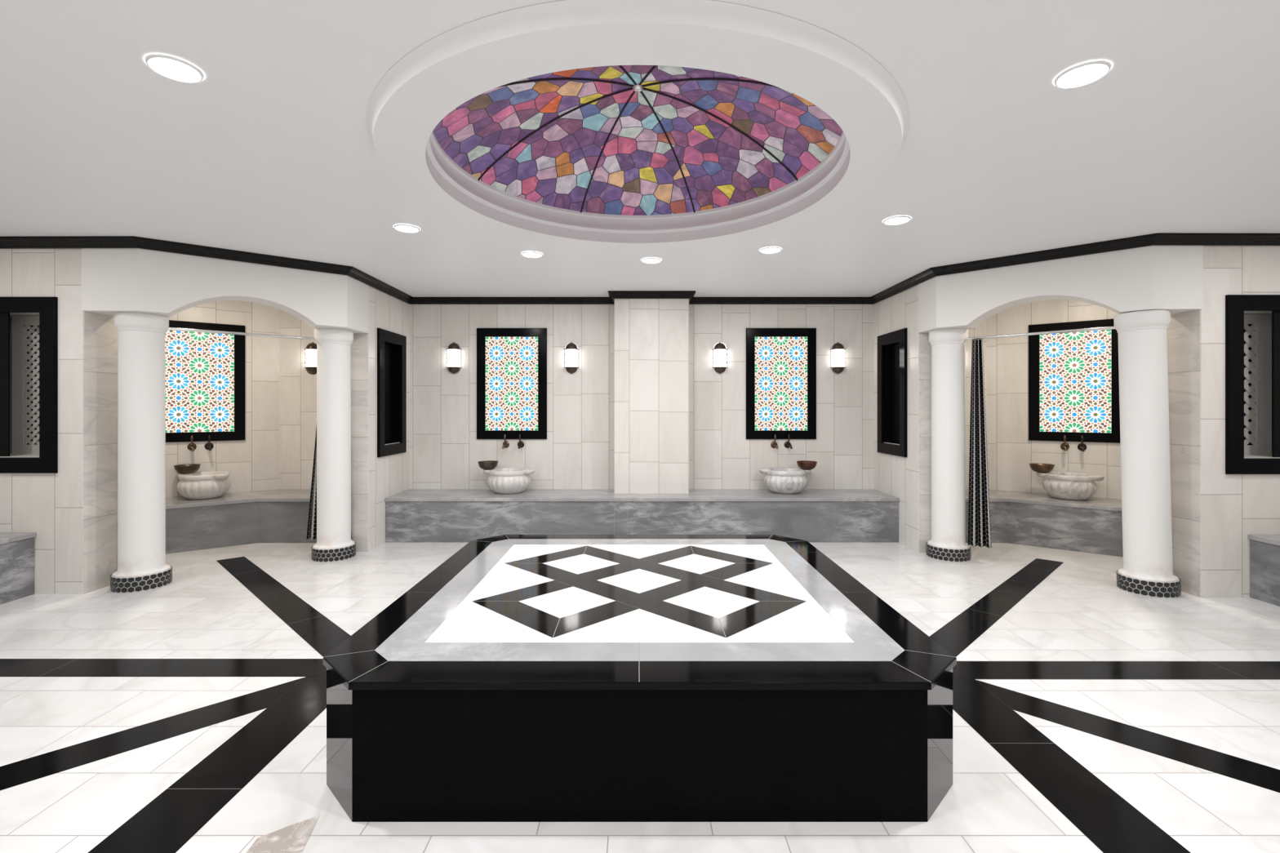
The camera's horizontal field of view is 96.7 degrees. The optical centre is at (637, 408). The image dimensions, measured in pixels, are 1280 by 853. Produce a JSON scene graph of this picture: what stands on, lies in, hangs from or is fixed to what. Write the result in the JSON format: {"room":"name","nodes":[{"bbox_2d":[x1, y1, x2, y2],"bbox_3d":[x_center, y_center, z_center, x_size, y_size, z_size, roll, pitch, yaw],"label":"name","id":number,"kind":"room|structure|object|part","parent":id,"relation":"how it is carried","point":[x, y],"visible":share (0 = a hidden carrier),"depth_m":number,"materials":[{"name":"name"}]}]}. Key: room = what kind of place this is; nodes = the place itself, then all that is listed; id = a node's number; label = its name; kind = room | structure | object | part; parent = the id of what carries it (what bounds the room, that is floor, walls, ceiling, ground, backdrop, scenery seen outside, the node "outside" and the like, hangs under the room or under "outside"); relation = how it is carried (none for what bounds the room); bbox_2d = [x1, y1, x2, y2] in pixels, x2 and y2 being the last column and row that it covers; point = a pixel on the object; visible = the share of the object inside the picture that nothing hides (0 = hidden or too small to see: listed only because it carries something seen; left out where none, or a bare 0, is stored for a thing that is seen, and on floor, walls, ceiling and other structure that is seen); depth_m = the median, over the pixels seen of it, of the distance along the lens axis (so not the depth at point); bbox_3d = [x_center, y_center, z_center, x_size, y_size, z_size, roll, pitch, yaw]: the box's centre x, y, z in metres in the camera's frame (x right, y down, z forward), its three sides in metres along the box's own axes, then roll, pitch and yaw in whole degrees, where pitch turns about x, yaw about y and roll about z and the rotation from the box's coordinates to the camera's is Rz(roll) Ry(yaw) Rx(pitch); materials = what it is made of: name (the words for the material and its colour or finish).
{"room":"spa","nodes":[
{"label":"spa","id":0,"kind":"room"},
{"bbox_2d":[0,248,83,594],"bbox_3d":[-5.318,0.065,4.790,1.664,2.870,0.380,0,0,0],"label":"wall","id":1,"kind":"structure","parent":0,"point":[49,505],"depth_m":4.60,"materials":[{"name":"tile"}]},
{"bbox_2d":[0,296,57,473],"bbox_3d":[-5.122,-0.190,4.786,0.865,1.420,0.428,0,0,0],"label":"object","id":2,"kind":"structure","parent":1,"relation":"in","point":[34,339],"depth_m":4.61,"materials":[{"name":"black wood"}]},
{"bbox_3d":[-5.263,-0.192,4.611,0.334,1.204,0.014,0,0,0],"label":"black panel","id":3,"kind":"part","parent":2,"relation":"part of","materials":[{"name":"black"}]},
{"bbox_3d":[-5.122,0.398,4.782,0.613,0.020,0.356,0,0,0],"label":"sill","id":4,"kind":"part","parent":2,"relation":"part of","materials":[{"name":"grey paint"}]},
{"bbox_3d":[-5.076,-0.202,4.865,0.522,1.179,0.030,0,0,0],"label":"screen frame","id":5,"kind":"part","parent":2,"relation":"part of","materials":[{"name":"grey paint"}]},
{"bbox_2d":[83,311,118,594],"bbox_3d":[-4.493,0.350,4.792,0.026,2.300,0.376,0,0,0],"label":"wall","id":6,"kind":"structure","parent":1,"relation":"attached to","point":[100,334],"depth_m":4.74,"materials":[{"name":"tile"}]},
{"bbox_2d":[0,232,1279,304],"bbox_3d":[0.000,-1.331,3.250,11.308,0.077,7.608,0,0,0],"label":"trim","id":7,"kind":"structure","parent":1,"relation":"attached to","point":[1158,238],"depth_m":5.10,"materials":[{"name":"black stone"}]},
{"bbox_2d":[165,300,279,497],"bbox_3d":[-5.287,0.065,6.527,1.980,2.870,0.200,0,0,-37],"label":"wall","id":8,"kind":"structure","parent":0,"point":[252,463],"depth_m":6.87,"materials":[{"name":"tile"}]},
{"bbox_2d":[186,435,196,451],"bbox_3d":[-5.079,0.395,6.479,0.084,0.179,0.128,0,0,-37],"label":"tap","id":9,"kind":"object","parent":8,"relation":"attached to","point":[192,446],"visible":1,"depth_m":6.48,"materials":[{"name":"gold metal"}]},
{"bbox_3d":[-5.078,0.362,6.478,0.034,0.112,0.034,0,0,-37],"label":"handle","id":10,"kind":"part","parent":9,"relation":"part of","materials":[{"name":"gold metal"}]},
{"bbox_3d":[-5.072,0.450,6.473,0.042,0.069,0.109,0,0,-37],"label":"spout","id":11,"kind":"part","parent":9,"relation":"part of","materials":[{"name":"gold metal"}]},
{"bbox_2d":[164,320,244,442],"bbox_3d":[-5.055,-0.308,6.562,0.865,1.372,0.034,0,0,-37],"label":"window","id":12,"kind":"structure","parent":8,"relation":"in","point":[205,372],"depth_m":6.59,"materials":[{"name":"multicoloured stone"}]},
{"bbox_2d":[204,435,213,450],"bbox_3d":[-4.954,0.395,6.575,0.084,0.179,0.128,0,0,-37],"label":"tap","id":13,"kind":"object","parent":8,"relation":"attached to","point":[208,446],"visible":1,"depth_m":6.57,"materials":[{"name":"gold metal"}]},
{"bbox_3d":[-4.953,0.362,6.574,0.034,0.112,0.034,0,0,-37],"label":"handle","id":14,"kind":"part","parent":13,"relation":"part of","materials":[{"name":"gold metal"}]},
{"bbox_2d":[81,248,368,333],"bbox_3d":[-3.614,-1.080,5.226,2.163,0.580,0.525,0,0,-38],"label":"wall","id":15,"kind":"structure","parent":0,"point":[114,280],"depth_m":4.86,"materials":[{"name":"paint"}]},
{"bbox_2d":[368,285,409,551],"bbox_3d":[-2.965,0.065,6.515,0.270,2.870,1.070,0,0,0],"label":"wall","id":16,"kind":"structure","parent":0,"point":[388,475],"depth_m":6.25,"materials":[{"name":"tile"}]},
{"bbox_2d":[351,333,368,551],"bbox_3d":[-2.967,0.350,5.986,0.266,2.300,0.028,0,0,0],"label":"wall","id":17,"kind":"structure","parent":16,"relation":"attached to","point":[359,346],"depth_m":5.97,"materials":[{"name":"tile"}]},
{"bbox_2d":[377,328,406,457],"bbox_3d":[-2.870,-0.172,6.530,0.140,1.405,0.710,0,0,0],"label":"window","id":18,"kind":"structure","parent":16,"relation":"in","point":[389,423],"depth_m":6.70,"materials":[{"name":"black stone"}]},
{"bbox_3d":[-2.935,-0.175,6.530,0.010,1.150,0.450,0,0,0],"label":"dark pane","id":19,"kind":"part","parent":18,"relation":"part of","materials":[{"name":"black"}]},
{"bbox_2d":[279,304,986,488],"bbox_3d":[-0.060,0.065,7.150,8.800,2.870,0.200,0,0,0],"label":"wall","id":20,"kind":"structure","parent":0,"point":[578,450],"depth_m":7.05,"materials":[{"name":"tile"}]},
{"bbox_2d":[304,342,316,374],"bbox_3d":[-4.026,-0.624,7.005,0.180,0.404,0.090,0,0,0],"label":"wall sconce","id":21,"kind":"object","parent":20,"relation":"attached to","point":[310,353],"visible":0.88,"depth_m":6.98,"materials":[{"name":"white glass"}]},
{"bbox_3d":[-4.026,-0.620,7.010,0.160,0.216,0.080,0,0,0],"label":"lamp shade","id":22,"kind":"part","parent":21,"relation":"part of","materials":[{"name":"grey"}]},
{"bbox_2d":[446,342,461,374],"bbox_3d":[-2.277,-0.624,7.005,0.180,0.404,0.090,0,0,0],"label":"wall sconce","id":23,"kind":"object","parent":20,"relation":"attached to","point":[454,349],"visible":1,"depth_m":6.99,"materials":[{"name":"white glass"}]},
{"bbox_3d":[-2.277,-0.620,7.010,0.160,0.216,0.080,0,0,0],"label":"lamp shade","id":24,"kind":"part","parent":23,"relation":"part of","materials":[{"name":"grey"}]},
{"bbox_2d":[502,434,509,448],"bbox_3d":[-1.632,0.402,6.985,0.084,0.179,0.128,0,0,0],"label":"tap","id":25,"kind":"object","parent":20,"relation":"attached to","point":[505,444],"visible":1,"depth_m":6.98,"materials":[{"name":"gold metal"}]},
{"bbox_2d":[476,328,546,439],"bbox_3d":[-1.558,-0.308,7.037,0.865,1.372,0.034,0,0,0],"label":"window","id":26,"kind":"structure","parent":20,"relation":"in","point":[512,362],"depth_m":7.03,"materials":[{"name":"multicoloured glass"}]},
{"bbox_3d":[-1.558,-0.308,7.040,0.656,1.164,0.013,0,0,0],"label":"glass pane","id":27,"kind":"part","parent":26,"relation":"part of","materials":[{"name":"multicoloured glass"}]},
{"bbox_2d":[517,434,524,448],"bbox_3d":[-1.448,0.402,6.985,0.084,0.178,0.128,0,0,0],"label":"tap","id":28,"kind":"object","parent":20,"relation":"attached to","point":[520,444],"visible":1,"depth_m":6.98,"materials":[{"name":"gold metal"}]},
{"bbox_2d":[564,342,578,374],"bbox_3d":[-0.821,-0.624,7.005,0.180,0.404,0.090,0,0,0],"label":"wall sconce","id":29,"kind":"object","parent":20,"relation":"attached to","point":[571,349],"visible":1,"depth_m":6.99,"materials":[{"name":"white glass"}]},
{"bbox_3d":[-0.821,-0.620,7.010,0.160,0.216,0.080,0,0,0],"label":"lamp shade","id":30,"kind":"part","parent":29,"relation":"part of","materials":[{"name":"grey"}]},
{"bbox_2d":[712,342,727,374],"bbox_3d":[1.018,-0.624,7.005,0.180,0.404,0.090,0,0,0],"label":"wall sconce","id":31,"kind":"object","parent":20,"relation":"attached to","point":[720,349],"visible":1,"depth_m":6.99,"materials":[{"name":"white glass"}]},
{"bbox_3d":[1.018,-0.620,7.010,0.160,0.216,0.080,0,0,0],"label":"lamp shade","id":32,"kind":"part","parent":31,"relation":"part of","materials":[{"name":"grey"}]},
{"bbox_2d":[770,434,777,448],"bbox_3d":[1.686,0.405,6.985,0.084,0.179,0.128,0,0,0],"label":"tap","id":33,"kind":"object","parent":20,"relation":"attached to","point":[774,444],"visible":1,"depth_m":6.98,"materials":[{"name":"gold metal"}]},
{"bbox_2d":[746,328,816,439],"bbox_3d":[1.771,-0.308,7.037,0.865,1.372,0.034,0,0,0],"label":"window","id":34,"kind":"structure","parent":20,"relation":"in","point":[781,362],"depth_m":7.03,"materials":[{"name":"multicoloured glass"}]},
{"bbox_3d":[1.771,-0.308,7.040,0.656,1.164,0.013,0,0,0],"label":"glass pane","id":35,"kind":"part","parent":34,"relation":"part of","materials":[{"name":"multicoloured glass"}]},
{"bbox_2d":[784,434,792,448],"bbox_3d":[1.854,0.406,6.985,0.084,0.179,0.128,0,0,0],"label":"tap","id":36,"kind":"object","parent":20,"relation":"attached to","point":[787,444],"visible":1,"depth_m":6.98,"materials":[{"name":"gold metal"}]},
{"bbox_2d":[830,342,845,374],"bbox_3d":[2.478,-0.624,7.005,0.180,0.404,0.090,0,0,0],"label":"wall sconce","id":37,"kind":"object","parent":20,"relation":"attached to","point":[837,353],"visible":1,"depth_m":6.99,"materials":[{"name":"white glass"}]},
{"bbox_3d":[2.478,-0.620,7.010,0.160,0.216,0.080,0,0,0],"label":"lamp shade","id":38,"kind":"part","parent":37,"relation":"part of","materials":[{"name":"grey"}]},
{"bbox_2d":[0,0,1279,297],"bbox_3d":[0.000,-1.370,3.300,12.400,0.001,8.000,0,0,0],"label":"ceiling","id":39,"kind":"structure","parent":0,"point":[272,153],"depth_m":2.89,"materials":[{"name":"paint"}]},
{"bbox_2d":[144,53,204,82],"bbox_3d":[-1.860,-1.361,2.287,0.186,0.017,0.186,0,0,0],"label":"recessed light","id":40,"kind":"object","parent":39,"relation":"in","point":[174,68],"visible":1,"depth_m":2.27,"materials":[{"name":"white metal"}]},
{"bbox_2d":[393,223,419,232],"bbox_3d":[-1.750,-1.361,4.312,0.186,0.017,0.186,0,0,0],"label":"recessed light","id":41,"kind":"object","parent":39,"relation":"in","point":[401,227],"visible":1,"depth_m":4.29,"materials":[{"name":"white metal"}]},
{"bbox_2d":[395,226,417,232],"bbox_3d":[-1.750,-1.357,4.312,0.163,0.010,0.163,0,0,0],"label":"diffuser","id":42,"kind":"object","parent":41,"relation":"attached to","point":[402,228],"depth_m":4.29,"materials":[{"name":"white plastic"}]},
{"bbox_2d":[521,251,542,257],"bbox_3d":[-0.936,-1.361,5.040,0.186,0.017,0.186,0,0,0],"label":"recessed light","id":43,"kind":"object","parent":39,"relation":"in","point":[527,254],"visible":1,"depth_m":5.01,"materials":[{"name":"white metal"}]},
{"bbox_2d":[523,252,541,257],"bbox_3d":[-0.936,-1.357,5.040,0.163,0.010,0.163,0,0,0],"label":"diffuser","id":44,"kind":"object","parent":43,"relation":"attached to","point":[525,254],"depth_m":5.01,"materials":[{"name":"white plastic"}]},
{"bbox_2d":[366,0,909,251],"bbox_3d":[0.000,-1.423,3.310,2.850,0.245,2.850,0,0,0],"label":"trim","id":45,"kind":"structure","parent":39,"relation":"attached to","point":[811,62],"depth_m":2.34,"materials":[{"name":"paint"}]},
{"bbox_2d":[432,65,842,215],"bbox_3d":[0.000,-1.684,3.310,2.300,0.385,2.300,0,0,0],"label":"glass dome","id":46,"kind":"object","parent":45,"relation":"on","point":[611,140],"visible":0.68,"depth_m":3.62,"materials":[{"name":"multicoloured glass"}]},
{"bbox_3d":[-0.575,-1.688,3.310,1.150,0.375,0.880,0,0,0],"label":"glass","id":47,"kind":"part","parent":46,"relation":"part of","materials":[{"name":"multicoloured glass"}]},
{"bbox_3d":[-0.596,-1.688,3.686,0.813,0.375,1.150,0,0,-22],"label":"glass","id":48,"kind":"part","parent":46,"relation":"part of","materials":[{"name":"multicoloured glass"}]},
{"bbox_3d":[-0.596,-1.688,2.934,0.813,0.375,1.150,0,0,22],"label":"glass","id":49,"kind":"part","parent":46,"relation":"part of","materials":[{"name":"multicoloured glass"}]},
{"bbox_3d":[0.000,-1.688,2.735,0.880,0.375,1.150,0,0,0],"label":"glass","id":50,"kind":"part","parent":46,"relation":"part of","materials":[{"name":"multicoloured glass"}]},
{"bbox_3d":[0.000,-1.688,3.885,0.880,0.375,1.150,0,0,0],"label":"glass","id":51,"kind":"part","parent":46,"relation":"part of","materials":[{"name":"multicoloured glass"}]},
{"bbox_3d":[0.596,-1.688,2.934,0.813,0.375,1.150,0,0,-22],"label":"glass","id":52,"kind":"part","parent":46,"relation":"part of","materials":[{"name":"multicoloured glass"}]},
{"bbox_3d":[0.596,-1.688,3.686,0.813,0.375,1.150,0,0,22],"label":"glass","id":53,"kind":"part","parent":46,"relation":"part of","materials":[{"name":"multicoloured glass"}]},
{"bbox_3d":[0.575,-1.688,3.310,1.150,0.375,0.880,0,0,0],"label":"glass","id":54,"kind":"part","parent":46,"relation":"part of","materials":[{"name":"multicoloured glass"}]},
{"bbox_2d":[641,257,661,263],"bbox_3d":[0.125,-1.361,5.244,0.186,0.017,0.186,0,0,0],"label":"recessed light","id":55,"kind":"object","parent":39,"relation":"in","point":[650,260],"visible":1,"depth_m":5.21,"materials":[{"name":"white metal"}]},
{"bbox_2d":[642,258,660,262],"bbox_3d":[0.125,-1.357,5.244,0.163,0.010,0.163,0,0,0],"label":"diffuser","id":56,"kind":"object","parent":55,"relation":"attached to","point":[646,260],"depth_m":5.22,"materials":[{"name":"white plastic"}]},
{"bbox_2d":[760,246,782,253],"bbox_3d":[1.145,-1.361,4.903,0.186,0.017,0.186,0,0,0],"label":"recessed light","id":57,"kind":"object","parent":39,"relation":"in","point":[769,250],"visible":1,"depth_m":4.87,"materials":[{"name":"white metal"}]},
{"bbox_2d":[760,248,780,253],"bbox_3d":[1.145,-1.357,4.903,0.163,0.010,0.163,0,0,0],"label":"diffuser","id":58,"kind":"object","parent":57,"relation":"attached to","point":[763,250],"depth_m":4.88,"materials":[{"name":"white plastic"}]},
{"bbox_2d":[883,215,911,225],"bbox_3d":[1.879,-1.361,4.126,0.186,0.017,0.186,0,0,0],"label":"recessed light","id":59,"kind":"object","parent":39,"relation":"in","point":[898,220],"visible":1,"depth_m":4.10,"materials":[{"name":"white metal"}]},
{"bbox_2d":[884,217,909,224],"bbox_3d":[1.879,-1.357,4.126,0.163,0.010,0.163,0,0,0],"label":"diffuser","id":60,"kind":"object","parent":59,"relation":"attached to","point":[891,220],"depth_m":4.10,"materials":[{"name":"white plastic"}]},
{"bbox_2d":[1053,60,1111,88],"bbox_3d":[1.818,-1.361,2.328,0.186,0.017,0.186,0,0,0],"label":"recessed light","id":61,"kind":"object","parent":39,"relation":"in","point":[1083,73],"visible":1,"depth_m":2.31,"materials":[{"name":"white metal"}]},
{"bbox_2d":[0,542,1279,852],"bbox_3d":[0.000,1.499,3.300,12.200,0.002,7.800,0,0,0],"label":"floor","id":62,"kind":"structure","parent":0,"point":[187,714],"depth_m":2.72,"materials":[{"name":"stone"}]},
{"bbox_2d":[0,532,35,604],"bbox_3d":[-5.254,1.250,2.549,0.788,0.499,4.098,0,0,0],"label":"bench","id":63,"kind":"object","parent":62,"relation":"on","point":[16,548],"visible":1,"depth_m":4.47,"materials":[{"name":"grey stone"}]},
{"bbox_3d":[-5.254,1.019,2.549,0.788,0.038,4.098,0,0,0],"label":"seat","id":64,"kind":"part","parent":63,"relation":"part of","materials":[{"name":"grey stone"}]},
{"bbox_2d":[110,311,172,592],"bbox_3d":[-4.200,0.355,4.820,0.399,2.289,0.399,0,0,0],"label":"column","id":65,"kind":"structure","parent":62,"relation":"on","point":[142,566],"depth_m":4.71,"materials":[{"name":"paint"}]},
{"bbox_2d":[165,488,316,554],"bbox_3d":[-4.474,1.250,6.406,3.019,0.499,1.163,0,0,-22],"label":"bench","id":66,"kind":"object","parent":62,"relation":"on","point":[281,515],"visible":0.35,"depth_m":6.25,"materials":[{"name":"grey stone"}]},
{"bbox_2d":[176,471,231,499],"bbox_3d":[-4.851,0.864,6.370,0.480,0.272,0.502,0,0,-40],"label":"basin","id":67,"kind":"object","parent":66,"relation":"on","point":[214,484],"visible":0.99,"depth_m":6.22,"materials":[{"name":"white stone"}]},
{"bbox_2d":[173,463,200,473],"bbox_3d":[-5.062,0.679,6.392,0.241,0.091,0.241,0,0,0],"label":"metal bowl","id":68,"kind":"object","parent":67,"relation":"on","point":[192,468],"visible":1,"depth_m":6.33,"materials":[{"name":"brown metal"}]},
{"bbox_3d":[-4.474,1.019,6.405,3.017,0.038,1.163,0,0,-22],"label":"seat","id":69,"kind":"part","parent":66,"relation":"part of","materials":[{"name":"grey stone"}]},
{"bbox_2d":[311,328,355,562],"bbox_3d":[-3.070,0.355,5.750,0.399,2.289,0.399,0,0,0],"label":"column","id":70,"kind":"structure","parent":62,"relation":"on","point":[334,542],"depth_m":5.62,"materials":[{"name":"paint"}]},
{"bbox_2d":[168,327,315,341],"bbox_3d":[-3.638,-0.692,5.282,1.166,0.048,0.048,0,0,-39],"label":"curtain rod","id":71,"kind":"object","parent":70,"relation":"attached to","point":[169,328],"visible":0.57,"depth_m":5.24,"materials":[{"name":"silver metal"}]},
{"bbox_2d":[306,427,351,540],"bbox_3d":[-3.224,0.340,5.888,0.471,2.061,0.159,0,0,0],"label":"curtain","id":72,"kind":"object","parent":71,"relation":"hanging from","point":[312,521],"visible":0.11,"depth_m":5.92,"materials":[{"name":"fabric"}]},
{"bbox_2d":[322,534,956,822],"bbox_3d":[0.007,1.241,3.248,2.510,0.515,2.406,0,0,0],"label":"platform","id":73,"kind":"object","parent":62,"relation":"on","point":[524,677],"visible":1,"depth_m":2.07,"materials":[{"name":"black stone"}]},
{"bbox_3d":[0.007,0.985,3.255,1.809,0.001,1.724,0,0,0],"label":"white panel","id":74,"kind":"part","parent":73,"relation":"part of","materials":[{"name":"stone"}]},
{"bbox_2d":[384,488,899,542],"bbox_3d":[0.048,1.250,6.702,5.751,0.499,0.693,0,0,0],"label":"bench","id":75,"kind":"object","parent":62,"relation":"on","point":[411,515],"visible":0.91,"depth_m":6.37,"materials":[{"name":"grey stone"}]},
{"bbox_2d":[483,467,534,493],"bbox_3d":[-1.529,0.864,6.792,0.500,0.272,0.523,0,0,-44],"label":"basin","id":76,"kind":"object","parent":75,"relation":"on","point":[500,480],"visible":1,"depth_m":6.62,"materials":[{"name":"white stone"}]},
{"bbox_2d":[477,460,498,469],"bbox_3d":[-1.790,0.679,6.800,0.241,0.091,0.241,0,0,0],"label":"metal bowl","id":77,"kind":"object","parent":76,"relation":"on","point":[487,464],"visible":1,"depth_m":6.72,"materials":[{"name":"brown metal"}]},
{"bbox_3d":[0.048,1.019,6.702,5.751,0.038,0.693,0,0,0],"label":"seat","id":78,"kind":"part","parent":75,"relation":"part of","materials":[{"name":"grey stone"}]},
{"bbox_2d":[758,467,811,493],"bbox_3d":[1.757,0.864,6.808,0.500,0.272,0.523,0,0,-44],"label":"basin","id":79,"kind":"object","parent":75,"relation":"on","point":[777,480],"visible":1,"depth_m":6.62,"materials":[{"name":"white stone"}]},
{"bbox_2d":[796,460,817,469],"bbox_3d":[2.020,0.679,6.800,0.241,0.091,0.241,0,0,0],"label":"metal bowl","id":80,"kind":"object","parent":79,"relation":"on","point":[803,464],"visible":1,"depth_m":6.72,"materials":[{"name":"orange metal"}]},
{"bbox_2d":[926,328,970,561],"bbox_3d":[3.140,0.355,5.755,0.399,2.289,0.399,0,0,0],"label":"column","id":81,"kind":"structure","parent":62,"relation":"on","point":[947,543],"depth_m":5.63,"materials":[{"name":"paint"}]},
{"bbox_2d":[966,326,1115,339],"bbox_3d":[3.700,-0.692,5.228,1.242,0.048,0.048,0,0,43],"label":"curtain rod","id":82,"kind":"object","parent":81,"relation":"attached to","point":[1106,327],"visible":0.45,"depth_m":5.21,"materials":[{"name":"silver metal"}]},
{"bbox_2d":[968,338,991,548],"bbox_3d":[3.345,0.339,5.568,0.202,2.034,0.089,0,0,27],"label":"curtain","id":83,"kind":"object","parent":82,"relation":"hanging from","point":[979,511],"visible":1,"depth_m":5.57,"materials":[{"name":"fabric"}]},
{"bbox_2d":[965,488,1123,556],"bbox_3d":[4.448,1.250,6.383,2.821,0.499,1.108,0,0,24],"label":"bench","id":84,"kind":"object","parent":62,"relation":"on","point":[1094,525],"visible":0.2,"depth_m":6.10,"materials":[{"name":"grey stone"}]},
{"bbox_3d":[4.448,1.019,6.383,2.818,0.038,1.107,0,0,24],"label":"seat","id":85,"kind":"part","parent":84,"relation":"part of","materials":[{"name":"grey stone"}]},
{"bbox_2d":[1036,471,1104,500],"bbox_3d":[4.801,0.864,6.317,0.486,0.272,0.506,0,0,-6],"label":"basin","id":86,"kind":"object","parent":84,"relation":"on","point":[1068,486],"visible":0.99,"depth_m":6.17,"materials":[{"name":"white stone"}]},
{"bbox_2d":[1029,462,1054,472],"bbox_3d":[4.600,0.679,6.478,0.241,0.091,0.241,0,0,0],"label":"metal bowl","id":87,"kind":"object","parent":86,"relation":"on","point":[1039,468],"visible":1,"depth_m":6.41,"materials":[{"name":"gold metal"}]},
{"bbox_2d":[1113,309,1181,597],"bbox_3d":[4.188,0.355,4.700,0.399,2.289,0.399,-1,0,0],"label":"column","id":88,"kind":"structure","parent":62,"relation":"on","point":[1147,570],"depth_m":4.58,"materials":[{"name":"paint"}]},
{"bbox_2d":[1248,534,1279,606],"bbox_3d":[5.247,1.250,2.509,0.803,0.499,4.018,0,0,0],"label":"bench","id":89,"kind":"object","parent":62,"relation":"on","point":[1264,549],"visible":1,"depth_m":4.41,"materials":[{"name":"grey stone"}]},
{"bbox_3d":[5.247,1.019,2.509,0.803,0.038,4.018,0,0,0],"label":"seat","id":90,"kind":"part","parent":89,"relation":"part of","materials":[{"name":"grey stone"}]},
{"bbox_2d":[614,298,688,493],"bbox_3d":[0.164,-0.185,6.870,0.877,2.370,0.360,0,0,0],"label":"wall","id":91,"kind":"structure","parent":0,"point":[651,335],"depth_m":6.69,"materials":[{"name":"tile"}]},
{"bbox_2d":[873,284,919,552],"bbox_3d":[3.060,0.065,6.490,0.270,2.870,1.120,0,0,0],"label":"wall","id":92,"kind":"structure","parent":0,"point":[895,476],"depth_m":6.23,"materials":[{"name":"tile"}]},
{"bbox_2d":[877,328,906,457],"bbox_3d":[2.965,-0.172,6.530,0.140,1.405,0.710,0,0,0],"label":"window","id":93,"kind":"structure","parent":92,"relation":"in","point":[891,357],"depth_m":6.71,"materials":[{"name":"black stone"}]},
{"bbox_3d":[3.030,-0.175,6.530,0.010,1.150,0.450,0,0,0],"label":"dark pane","id":94,"kind":"part","parent":93,"relation":"part of","materials":[{"name":"black"}]},
{"bbox_2d":[919,332,931,552],"bbox_3d":[3.062,0.350,5.936,0.266,2.300,0.028,0,0,0],"label":"wall","id":95,"kind":"structure","parent":0,"point":[925,348],"depth_m":5.92,"materials":[{"name":"tile"}]},
{"bbox_2d":[986,299,1121,499],"bbox_3d":[5.167,0.065,6.527,1.980,2.870,0.200,0,0,37],"label":"wall","id":96,"kind":"structure","parent":0,"point":[1010,451],"depth_m":6.82,"materials":[{"name":"tile"}]},
{"bbox_2d":[1060,435,1069,451],"bbox_3d":[4.898,0.395,6.526,0.084,0.179,0.128,0,0,37],"label":"tap","id":97,"kind":"object","parent":96,"relation":"attached to","point":[1065,446],"visible":1,"depth_m":6.53,"materials":[{"name":"gold metal"}]},
{"bbox_3d":[4.897,0.362,6.525,0.034,0.112,0.034,0,0,37],"label":"handle","id":98,"kind":"part","parent":97,"relation":"part of","materials":[{"name":"gold metal"}]},
{"bbox_2d":[1028,319,1119,443],"bbox_3d":[4.999,-0.308,6.514,0.865,1.372,0.034,0,0,37],"label":"window","id":99,"kind":"structure","parent":96,"relation":"in","point":[1073,377],"depth_m":6.51,"materials":[{"name":"multicoloured glass"}]},
{"bbox_3d":[5.000,-0.308,6.516,0.656,1.164,0.013,0,0,37],"label":"glass pane","id":100,"kind":"part","parent":99,"relation":"part of","materials":[{"name":"multicoloured glass"}]},
{"bbox_2d":[1077,435,1086,451],"bbox_3d":[5.022,0.395,6.431,0.084,0.179,0.128,0,0,37],"label":"tap","id":101,"kind":"object","parent":96,"relation":"attached to","point":[1082,446],"visible":1,"depth_m":6.43,"materials":[{"name":"gold metal"}]},
{"bbox_3d":[5.021,0.362,6.430,0.034,0.112,0.034,0,0,37],"label":"handle","id":102,"kind":"part","parent":101,"relation":"part of","materials":[{"name":"gold metal"}]},
{"bbox_2d":[918,245,1202,332],"bbox_3d":[3.671,-1.080,5.184,2.103,0.580,0.473,0,0,41],"label":"wall","id":103,"kind":"structure","parent":0,"point":[1150,277],"depth_m":4.83,"materials":[{"name":"paint"}]},
{"bbox_2d":[1200,245,1279,597],"bbox_3d":[5.312,0.065,4.710,1.675,2.870,0.380,0,0,0],"label":"wall","id":104,"kind":"structure","parent":0,"point":[1234,507],"depth_m":4.52,"materials":[{"name":"tile"}]},
{"bbox_2d":[1166,309,1200,597],"bbox_3d":[4.482,0.350,4.712,0.026,2.300,0.376,0,0,0],"label":"wall","id":105,"kind":"structure","parent":104,"relation":"attached to","point":[1184,330],"depth_m":4.65,"materials":[{"name":"tile"}]},
{"bbox_2d":[1225,294,1279,474],"bbox_3d":[5.100,-0.190,4.706,0.865,1.420,0.428,0,0,0],"label":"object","id":106,"kind":"structure","parent":104,"relation":"in","point":[1252,341],"depth_m":4.52,"materials":[{"name":"black wood"}]},
{"bbox_3d":[5.054,-0.202,4.785,0.522,1.179,0.030,0,0,0],"label":"screen frame","id":107,"kind":"part","parent":106,"relation":"part of","materials":[{"name":"grey paint"}]},
{"bbox_3d":[5.100,0.398,4.702,0.613,0.020,0.356,0,0,0],"label":"sill","id":108,"kind":"part","parent":106,"relation":"part of","materials":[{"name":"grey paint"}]},
{"bbox_3d":[5.234,-0.192,4.531,0.348,1.204,0.014,0,0,0],"label":"black panel","id":109,"kind":"part","parent":106,"relation":"part of","materials":[{"name":"black"}]}
]}

